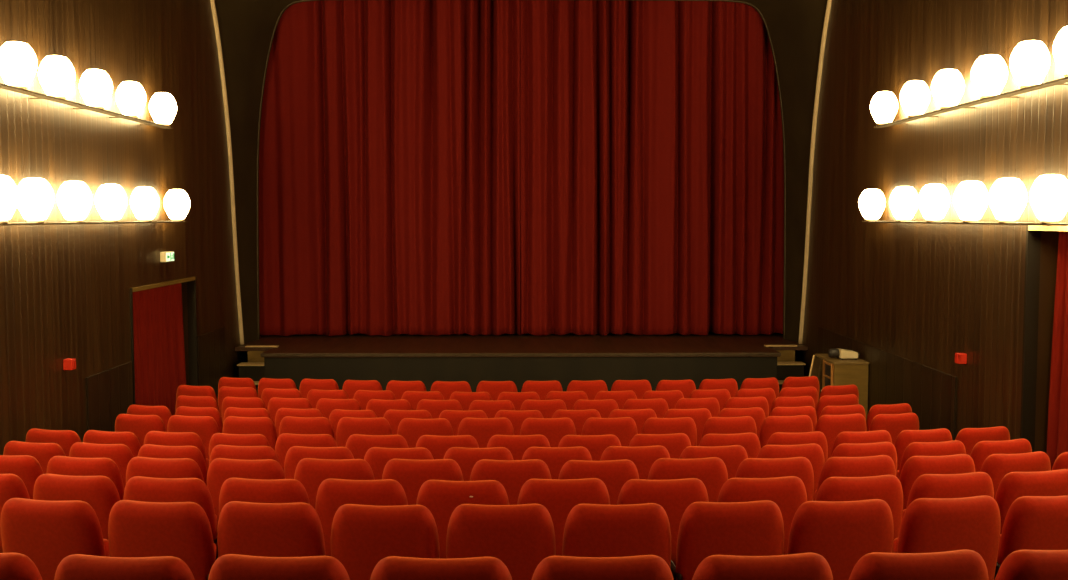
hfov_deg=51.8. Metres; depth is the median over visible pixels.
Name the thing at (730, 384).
seat
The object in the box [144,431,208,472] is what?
seat
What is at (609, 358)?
stage
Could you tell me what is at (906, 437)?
seat
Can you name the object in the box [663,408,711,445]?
seat
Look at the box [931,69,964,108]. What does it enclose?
globe lamp
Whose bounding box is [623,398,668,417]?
seat
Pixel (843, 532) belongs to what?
seat
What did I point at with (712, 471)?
seat
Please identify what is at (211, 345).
trim
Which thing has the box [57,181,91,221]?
globe lamp
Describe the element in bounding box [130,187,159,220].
globe lamp
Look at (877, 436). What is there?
seat
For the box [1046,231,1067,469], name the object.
door curtain
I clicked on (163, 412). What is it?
seat
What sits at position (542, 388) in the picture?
seat
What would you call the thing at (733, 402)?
seat
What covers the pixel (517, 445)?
seat
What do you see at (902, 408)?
seat
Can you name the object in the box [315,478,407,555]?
seat
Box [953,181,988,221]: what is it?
globe lamp
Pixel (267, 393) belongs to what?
seat
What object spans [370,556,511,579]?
seat
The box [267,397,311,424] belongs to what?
seat
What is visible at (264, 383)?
seat
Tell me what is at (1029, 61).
globe lamp
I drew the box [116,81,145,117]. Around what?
globe lamp
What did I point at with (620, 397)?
seat
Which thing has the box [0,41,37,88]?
globe lamp
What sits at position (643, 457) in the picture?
seat
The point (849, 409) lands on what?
seat
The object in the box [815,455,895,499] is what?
seat
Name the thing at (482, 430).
seat
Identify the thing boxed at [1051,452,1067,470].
seat
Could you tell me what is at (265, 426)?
seat
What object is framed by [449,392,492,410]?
seat
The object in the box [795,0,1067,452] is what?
wall
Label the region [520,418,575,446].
seat
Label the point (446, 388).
seat
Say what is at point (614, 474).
seat
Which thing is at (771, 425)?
seat
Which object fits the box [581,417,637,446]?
seat
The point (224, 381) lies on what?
seat
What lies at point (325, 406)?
seat
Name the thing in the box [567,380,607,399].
seat
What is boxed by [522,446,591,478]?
seat
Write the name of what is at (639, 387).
seat
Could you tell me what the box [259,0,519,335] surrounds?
stage curtain
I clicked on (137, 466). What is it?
seat
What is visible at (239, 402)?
seat
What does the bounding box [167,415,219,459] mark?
seat
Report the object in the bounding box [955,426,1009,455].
seat
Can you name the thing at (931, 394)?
wall panel
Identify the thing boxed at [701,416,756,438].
seat
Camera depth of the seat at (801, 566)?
3.69 m
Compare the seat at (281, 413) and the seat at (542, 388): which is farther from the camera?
the seat at (542, 388)
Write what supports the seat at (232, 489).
on the floor
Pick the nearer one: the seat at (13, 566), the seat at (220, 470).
the seat at (13, 566)
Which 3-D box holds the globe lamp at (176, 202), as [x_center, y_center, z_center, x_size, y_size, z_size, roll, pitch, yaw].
[-4.606,-1.095,14.189,0.330,0.407,0.330,0,4,-1]
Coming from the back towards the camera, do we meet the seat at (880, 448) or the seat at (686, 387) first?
the seat at (686, 387)
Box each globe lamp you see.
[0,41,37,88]
[0,175,18,222]
[17,178,53,222]
[38,55,74,98]
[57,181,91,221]
[79,69,112,108]
[95,184,126,221]
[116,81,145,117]
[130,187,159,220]
[149,92,176,125]
[163,189,189,220]
[859,189,885,220]
[870,91,897,124]
[889,186,918,220]
[900,80,930,116]
[918,184,949,221]
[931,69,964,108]
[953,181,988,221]
[971,55,1007,98]
[989,178,1027,222]
[1009,40,1049,87]
[1030,174,1067,222]
[1053,26,1067,76]
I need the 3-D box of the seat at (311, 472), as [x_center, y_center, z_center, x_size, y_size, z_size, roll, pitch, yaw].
[-1.228,1.468,6.904,0.520,0.881,0.355,0,4,4]
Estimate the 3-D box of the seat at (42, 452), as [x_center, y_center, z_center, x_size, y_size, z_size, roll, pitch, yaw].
[-3.612,1.533,8.108,0.520,0.882,0.356,1,4,14]
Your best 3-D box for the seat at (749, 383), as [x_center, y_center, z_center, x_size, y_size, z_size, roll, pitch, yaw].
[2.790,1.521,13.773,0.520,0.882,0.359,-1,4,-11]
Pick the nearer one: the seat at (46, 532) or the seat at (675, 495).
the seat at (46, 532)
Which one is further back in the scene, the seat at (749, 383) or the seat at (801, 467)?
the seat at (749, 383)
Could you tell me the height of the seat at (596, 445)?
0.882 m
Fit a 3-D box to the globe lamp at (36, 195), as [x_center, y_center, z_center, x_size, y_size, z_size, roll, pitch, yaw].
[-4.560,-0.821,10.049,0.330,0.407,0.330,0,4,-1]
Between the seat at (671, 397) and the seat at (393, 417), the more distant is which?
the seat at (671, 397)
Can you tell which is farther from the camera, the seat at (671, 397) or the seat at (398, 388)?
the seat at (398, 388)
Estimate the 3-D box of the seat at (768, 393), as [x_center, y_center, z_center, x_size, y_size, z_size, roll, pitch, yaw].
[2.546,1.566,12.849,0.520,0.883,0.366,-1,4,-11]
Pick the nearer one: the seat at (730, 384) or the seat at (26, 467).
the seat at (26, 467)
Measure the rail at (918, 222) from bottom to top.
0.022 m
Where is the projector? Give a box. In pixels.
[828,348,859,359]
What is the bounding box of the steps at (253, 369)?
[237,345,278,393]
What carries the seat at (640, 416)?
on the floor
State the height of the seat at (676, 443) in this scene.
0.886 m
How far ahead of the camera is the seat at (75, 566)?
3.71 m
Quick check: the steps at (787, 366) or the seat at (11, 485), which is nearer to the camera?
the seat at (11, 485)
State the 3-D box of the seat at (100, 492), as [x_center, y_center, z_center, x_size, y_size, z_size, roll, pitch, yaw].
[-2.548,1.460,6.258,0.520,0.881,0.354,1,4,9]
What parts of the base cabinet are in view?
panel, rack rail, rack rail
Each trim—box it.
[86,361,132,431]
[197,327,225,401]
[210,0,243,344]
[257,0,785,339]
[798,0,831,343]
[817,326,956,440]
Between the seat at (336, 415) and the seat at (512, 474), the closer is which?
the seat at (512, 474)
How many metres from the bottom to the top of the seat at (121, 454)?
0.881 m
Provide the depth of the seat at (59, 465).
6.92 m
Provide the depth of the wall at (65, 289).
12.14 m
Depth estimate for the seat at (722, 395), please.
12.58 m
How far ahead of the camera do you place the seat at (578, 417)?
10.70 m
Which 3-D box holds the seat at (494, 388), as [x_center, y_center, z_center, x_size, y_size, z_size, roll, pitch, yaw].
[-0.451,1.531,13.452,0.520,0.882,0.355,0,4,1]
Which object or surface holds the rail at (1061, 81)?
attached to the wall at (924, 294)
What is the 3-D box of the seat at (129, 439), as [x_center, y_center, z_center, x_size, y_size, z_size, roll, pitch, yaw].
[-3.368,1.558,8.925,0.520,0.883,0.356,1,4,13]
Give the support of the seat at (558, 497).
on the floor
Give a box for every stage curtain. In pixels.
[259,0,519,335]
[520,0,783,334]
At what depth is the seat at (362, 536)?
5.12 m
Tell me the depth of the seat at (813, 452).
7.67 m
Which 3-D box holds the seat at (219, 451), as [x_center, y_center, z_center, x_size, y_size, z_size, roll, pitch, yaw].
[-2.023,1.517,7.826,0.520,0.881,0.354,0,4,7]
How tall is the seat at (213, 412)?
0.884 m
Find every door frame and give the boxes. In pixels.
[130,277,197,404]
[1020,225,1067,451]
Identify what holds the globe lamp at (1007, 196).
on the rail at (918, 222)
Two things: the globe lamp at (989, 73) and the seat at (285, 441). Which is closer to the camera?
the seat at (285, 441)
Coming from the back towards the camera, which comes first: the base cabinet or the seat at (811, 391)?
the base cabinet
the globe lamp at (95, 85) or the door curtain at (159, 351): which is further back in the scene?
the door curtain at (159, 351)
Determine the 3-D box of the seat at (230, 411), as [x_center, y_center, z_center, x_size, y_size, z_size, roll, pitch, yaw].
[-2.846,1.601,11.090,0.520,0.883,0.365,1,4,10]
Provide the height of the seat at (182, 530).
0.884 m
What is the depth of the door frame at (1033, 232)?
10.13 m
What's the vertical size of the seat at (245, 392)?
0.885 m
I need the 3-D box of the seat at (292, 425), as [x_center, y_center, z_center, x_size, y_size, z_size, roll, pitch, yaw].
[-2.053,1.575,10.068,0.520,0.881,0.355,0,4,7]
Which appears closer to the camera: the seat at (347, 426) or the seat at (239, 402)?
the seat at (347, 426)
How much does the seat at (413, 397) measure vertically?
0.883 m
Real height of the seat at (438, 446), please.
0.883 m
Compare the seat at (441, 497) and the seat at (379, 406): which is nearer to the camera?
the seat at (441, 497)
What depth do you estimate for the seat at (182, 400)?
11.98 m
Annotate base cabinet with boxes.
[809,354,869,418]
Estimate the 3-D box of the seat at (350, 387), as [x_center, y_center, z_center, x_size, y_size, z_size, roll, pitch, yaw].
[-2.091,1.530,13.560,0.520,0.883,0.356,0,4,6]
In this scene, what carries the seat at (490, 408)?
on the floor
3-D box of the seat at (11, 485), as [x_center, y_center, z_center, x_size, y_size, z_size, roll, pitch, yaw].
[-3.093,1.464,6.354,0.520,0.881,0.355,1,4,11]
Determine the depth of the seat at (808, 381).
13.71 m
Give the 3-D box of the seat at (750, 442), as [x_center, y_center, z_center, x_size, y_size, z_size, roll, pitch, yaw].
[1.515,1.545,8.695,0.520,0.882,0.358,0,4,-7]
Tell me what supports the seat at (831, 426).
on the floor
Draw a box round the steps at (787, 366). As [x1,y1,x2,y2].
[764,345,805,392]
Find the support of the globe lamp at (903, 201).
on the rail at (918, 222)
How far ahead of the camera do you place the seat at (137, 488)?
6.00 m
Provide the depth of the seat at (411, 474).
6.70 m
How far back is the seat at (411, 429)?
9.79 m
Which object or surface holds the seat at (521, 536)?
on the floor
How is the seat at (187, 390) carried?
on the floor
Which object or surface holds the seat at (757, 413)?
on the floor
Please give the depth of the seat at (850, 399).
12.04 m
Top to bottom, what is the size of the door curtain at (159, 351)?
1.935 m
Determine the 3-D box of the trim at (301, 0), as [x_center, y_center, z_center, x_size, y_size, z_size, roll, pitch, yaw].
[-0.206,-2.038,18.750,9.088,5.784,0.028,0,4,-1]
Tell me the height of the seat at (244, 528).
0.886 m
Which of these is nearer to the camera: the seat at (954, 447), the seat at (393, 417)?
the seat at (954, 447)
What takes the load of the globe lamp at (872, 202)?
on the rail at (918, 222)
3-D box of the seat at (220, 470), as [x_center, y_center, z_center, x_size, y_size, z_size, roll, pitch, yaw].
[-1.784,1.479,6.958,0.520,0.886,0.359,0,3,6]
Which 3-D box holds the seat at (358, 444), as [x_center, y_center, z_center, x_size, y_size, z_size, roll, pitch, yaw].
[-1.209,1.545,8.619,0.520,0.882,0.360,0,4,4]
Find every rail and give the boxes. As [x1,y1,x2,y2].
[0,83,172,128]
[0,221,186,225]
[862,221,1067,225]
[874,77,1067,127]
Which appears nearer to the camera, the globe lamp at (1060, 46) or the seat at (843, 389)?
the globe lamp at (1060, 46)
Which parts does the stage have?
panel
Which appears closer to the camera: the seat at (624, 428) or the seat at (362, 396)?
the seat at (624, 428)
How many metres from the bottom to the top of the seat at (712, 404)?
0.881 m
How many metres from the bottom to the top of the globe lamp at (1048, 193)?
0.407 m
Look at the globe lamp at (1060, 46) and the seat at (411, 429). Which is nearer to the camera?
the globe lamp at (1060, 46)
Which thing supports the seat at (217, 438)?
on the floor
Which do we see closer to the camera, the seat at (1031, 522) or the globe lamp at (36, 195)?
the seat at (1031, 522)
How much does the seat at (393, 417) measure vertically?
0.882 m
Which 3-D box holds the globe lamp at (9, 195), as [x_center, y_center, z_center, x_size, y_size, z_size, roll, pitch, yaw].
[-4.553,-0.774,9.340,0.330,0.407,0.330,0,4,-1]
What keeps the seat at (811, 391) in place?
on the floor
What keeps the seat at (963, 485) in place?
on the floor
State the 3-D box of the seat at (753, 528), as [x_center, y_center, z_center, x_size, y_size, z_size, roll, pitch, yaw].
[0.933,1.429,5.332,0.520,0.882,0.355,0,4,-5]
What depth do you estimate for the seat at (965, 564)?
3.73 m
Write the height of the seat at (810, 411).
0.882 m
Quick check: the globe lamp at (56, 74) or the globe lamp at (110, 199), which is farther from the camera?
the globe lamp at (110, 199)
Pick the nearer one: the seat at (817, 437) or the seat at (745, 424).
the seat at (817, 437)
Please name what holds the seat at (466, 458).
on the floor
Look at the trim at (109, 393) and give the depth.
12.31 m
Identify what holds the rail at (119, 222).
attached to the wall at (65, 289)
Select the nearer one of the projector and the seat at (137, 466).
the seat at (137, 466)
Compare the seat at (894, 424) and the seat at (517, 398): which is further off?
the seat at (517, 398)
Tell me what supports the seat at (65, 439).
on the floor
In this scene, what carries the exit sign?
attached to the wall at (65, 289)
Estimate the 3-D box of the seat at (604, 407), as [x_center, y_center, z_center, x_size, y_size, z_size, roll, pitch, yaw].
[0.651,1.591,11.805,0.520,0.882,0.360,0,4,-4]
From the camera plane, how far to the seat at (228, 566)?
3.67 m
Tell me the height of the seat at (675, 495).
0.884 m
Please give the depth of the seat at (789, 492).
5.97 m
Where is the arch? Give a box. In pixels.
[214,0,827,342]
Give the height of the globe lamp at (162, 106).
0.407 m
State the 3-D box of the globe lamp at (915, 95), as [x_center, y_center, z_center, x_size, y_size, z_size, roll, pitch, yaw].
[4.313,-2.163,12.452,0.330,0.407,0.330,0,4,-1]
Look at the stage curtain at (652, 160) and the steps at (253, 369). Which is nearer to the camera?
the steps at (253, 369)
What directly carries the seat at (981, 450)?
on the floor
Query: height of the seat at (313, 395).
0.882 m
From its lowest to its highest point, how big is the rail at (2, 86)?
0.022 m
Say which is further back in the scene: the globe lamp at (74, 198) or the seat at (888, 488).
the globe lamp at (74, 198)
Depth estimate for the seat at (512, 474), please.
6.68 m
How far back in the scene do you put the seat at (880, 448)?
7.76 m
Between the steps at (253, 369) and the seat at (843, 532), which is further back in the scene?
the steps at (253, 369)
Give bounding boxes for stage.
[235,332,807,391]
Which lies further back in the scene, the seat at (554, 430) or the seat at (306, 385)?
the seat at (306, 385)
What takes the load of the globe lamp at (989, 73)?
on the rail at (1061, 81)
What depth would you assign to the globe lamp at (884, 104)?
13.41 m
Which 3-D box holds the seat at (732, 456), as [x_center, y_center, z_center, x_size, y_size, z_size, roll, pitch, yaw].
[1.246,1.514,7.791,0.520,0.881,0.357,0,4,-6]
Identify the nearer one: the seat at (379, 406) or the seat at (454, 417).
the seat at (454, 417)
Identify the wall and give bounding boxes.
[0,0,247,454]
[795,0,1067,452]
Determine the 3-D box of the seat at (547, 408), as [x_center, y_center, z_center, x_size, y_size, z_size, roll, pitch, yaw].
[0.101,1.590,11.779,0.520,0.882,0.362,0,4,-1]
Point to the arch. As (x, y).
(246, 27)
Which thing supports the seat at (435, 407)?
on the floor
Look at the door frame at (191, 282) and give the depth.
15.61 m
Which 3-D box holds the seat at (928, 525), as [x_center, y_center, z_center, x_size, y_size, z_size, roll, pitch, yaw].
[2.019,1.435,5.461,0.520,0.885,0.358,-1,3,-9]
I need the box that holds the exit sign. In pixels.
[160,251,173,261]
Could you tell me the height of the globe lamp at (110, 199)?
0.407 m
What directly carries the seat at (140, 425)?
on the floor
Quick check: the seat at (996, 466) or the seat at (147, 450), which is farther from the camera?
the seat at (147, 450)
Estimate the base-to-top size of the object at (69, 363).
0.110 m
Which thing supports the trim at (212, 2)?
attached to the wall at (65, 289)
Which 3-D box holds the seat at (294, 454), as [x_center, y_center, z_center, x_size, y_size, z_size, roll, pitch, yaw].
[-1.486,1.518,7.773,0.520,0.883,0.356,0,4,4]
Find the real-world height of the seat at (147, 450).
0.883 m
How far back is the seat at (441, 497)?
5.89 m
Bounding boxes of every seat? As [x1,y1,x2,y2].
[0,455,42,498]
[0,474,29,552]
[0,498,109,579]
[0,553,41,579]
[3,441,65,473]
[26,428,80,456]
[33,474,119,539]
[46,456,124,499]
[54,554,194,579]
[69,442,133,488]
[83,430,140,456]
[108,500,216,579]
[115,414,165,446]
[123,476,217,560]
[126,457,203,482]
[127,404,171,431]
[138,444,206,484]
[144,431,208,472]
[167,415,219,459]
[175,406,222,432]
[176,385,217,403]
[176,395,221,417]
[207,458,285,530]
[208,554,349,579]
[209,433,269,461]
[209,445,279,464]
[217,501,324,557]
[218,377,256,391]
[218,386,258,415]
[219,478,309,514]
[222,396,265,421]
[223,407,271,422]
[223,416,276,450]
[258,378,296,398]
[261,388,301,409]
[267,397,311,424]
[275,408,322,437]
[275,433,337,470]
[279,416,334,438]
[284,446,353,478]
[294,458,374,508]
[299,379,338,398]
[307,389,348,408]
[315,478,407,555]
[316,398,360,419]
[329,409,376,440]
[331,504,439,579]
[336,417,391,446]
[342,380,382,398]
[345,434,408,459]
[353,390,395,409]
[364,447,433,479]
[366,399,411,417]
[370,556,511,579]
[382,459,463,504]
[383,409,431,434]
[386,380,425,399]
[397,418,453,447]
[401,391,443,409]
[415,435,478,459]
[416,399,462,418]
[416,480,508,558]
[430,381,471,399]
[439,410,487,435]
[444,447,513,480]
[446,504,555,579]
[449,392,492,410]
[457,417,513,447]
[468,400,514,417]
[470,459,550,504]
[476,381,516,400]
[487,435,549,459]
[494,410,542,434]
[497,392,539,410]
[517,478,609,555]
[520,399,566,417]
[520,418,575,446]
[521,380,562,399]
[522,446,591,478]
[532,555,673,579]
[545,391,587,409]
[552,409,600,434]
[558,434,620,460]
[558,459,638,504]
[562,503,670,568]
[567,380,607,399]
[572,399,618,417]
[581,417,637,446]
[594,390,636,408]
[600,445,669,479]
[608,409,656,433]
[611,380,651,398]
[617,478,708,565]
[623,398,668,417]
[629,433,690,458]
[641,417,696,445]
[642,390,683,408]
[648,457,727,501]
[656,380,695,397]
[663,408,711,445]
[671,500,783,579]
[675,397,719,416]
[679,445,747,478]
[689,389,730,410]
[692,553,832,579]
[699,378,737,396]
[699,433,760,457]
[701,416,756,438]
[717,476,806,554]
[718,407,764,437]
[724,396,768,417]
[735,388,775,415]
[735,457,813,500]
[740,377,778,397]
[756,443,824,500]
[759,415,812,447]
[766,431,827,461]
[770,396,814,413]
[770,406,816,431]
[778,386,817,410]
[781,376,818,399]
[787,499,893,579]
[815,413,865,459]
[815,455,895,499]
[815,475,902,552]
[816,394,858,420]
[819,384,858,400]
[819,404,865,419]
[828,430,891,458]
[831,442,896,474]
[849,549,988,579]
[866,403,911,430]
[869,413,918,444]
[893,495,1000,579]
[894,428,951,470]
[896,440,965,478]
[899,454,974,509]
[902,472,993,518]
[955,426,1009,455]
[970,439,1031,471]
[980,451,1050,498]
[994,495,1067,579]
[995,469,1067,533]
[995,550,1067,579]
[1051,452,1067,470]
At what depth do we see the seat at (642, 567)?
3.67 m
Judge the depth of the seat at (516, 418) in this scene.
10.69 m
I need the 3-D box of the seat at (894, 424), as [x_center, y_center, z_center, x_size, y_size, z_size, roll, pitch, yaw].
[3.359,1.585,10.413,0.520,0.882,0.355,-1,4,-15]
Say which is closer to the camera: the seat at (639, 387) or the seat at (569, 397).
the seat at (569, 397)
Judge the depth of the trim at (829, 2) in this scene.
17.57 m
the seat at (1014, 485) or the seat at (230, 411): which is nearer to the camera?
the seat at (1014, 485)
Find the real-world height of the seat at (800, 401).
0.881 m
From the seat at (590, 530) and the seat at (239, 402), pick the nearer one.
the seat at (590, 530)
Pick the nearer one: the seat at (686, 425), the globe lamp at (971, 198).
the seat at (686, 425)
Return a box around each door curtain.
[133,283,185,414]
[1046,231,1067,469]
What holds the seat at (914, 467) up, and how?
on the floor
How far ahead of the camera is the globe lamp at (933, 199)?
11.77 m
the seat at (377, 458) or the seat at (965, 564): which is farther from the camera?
the seat at (377, 458)

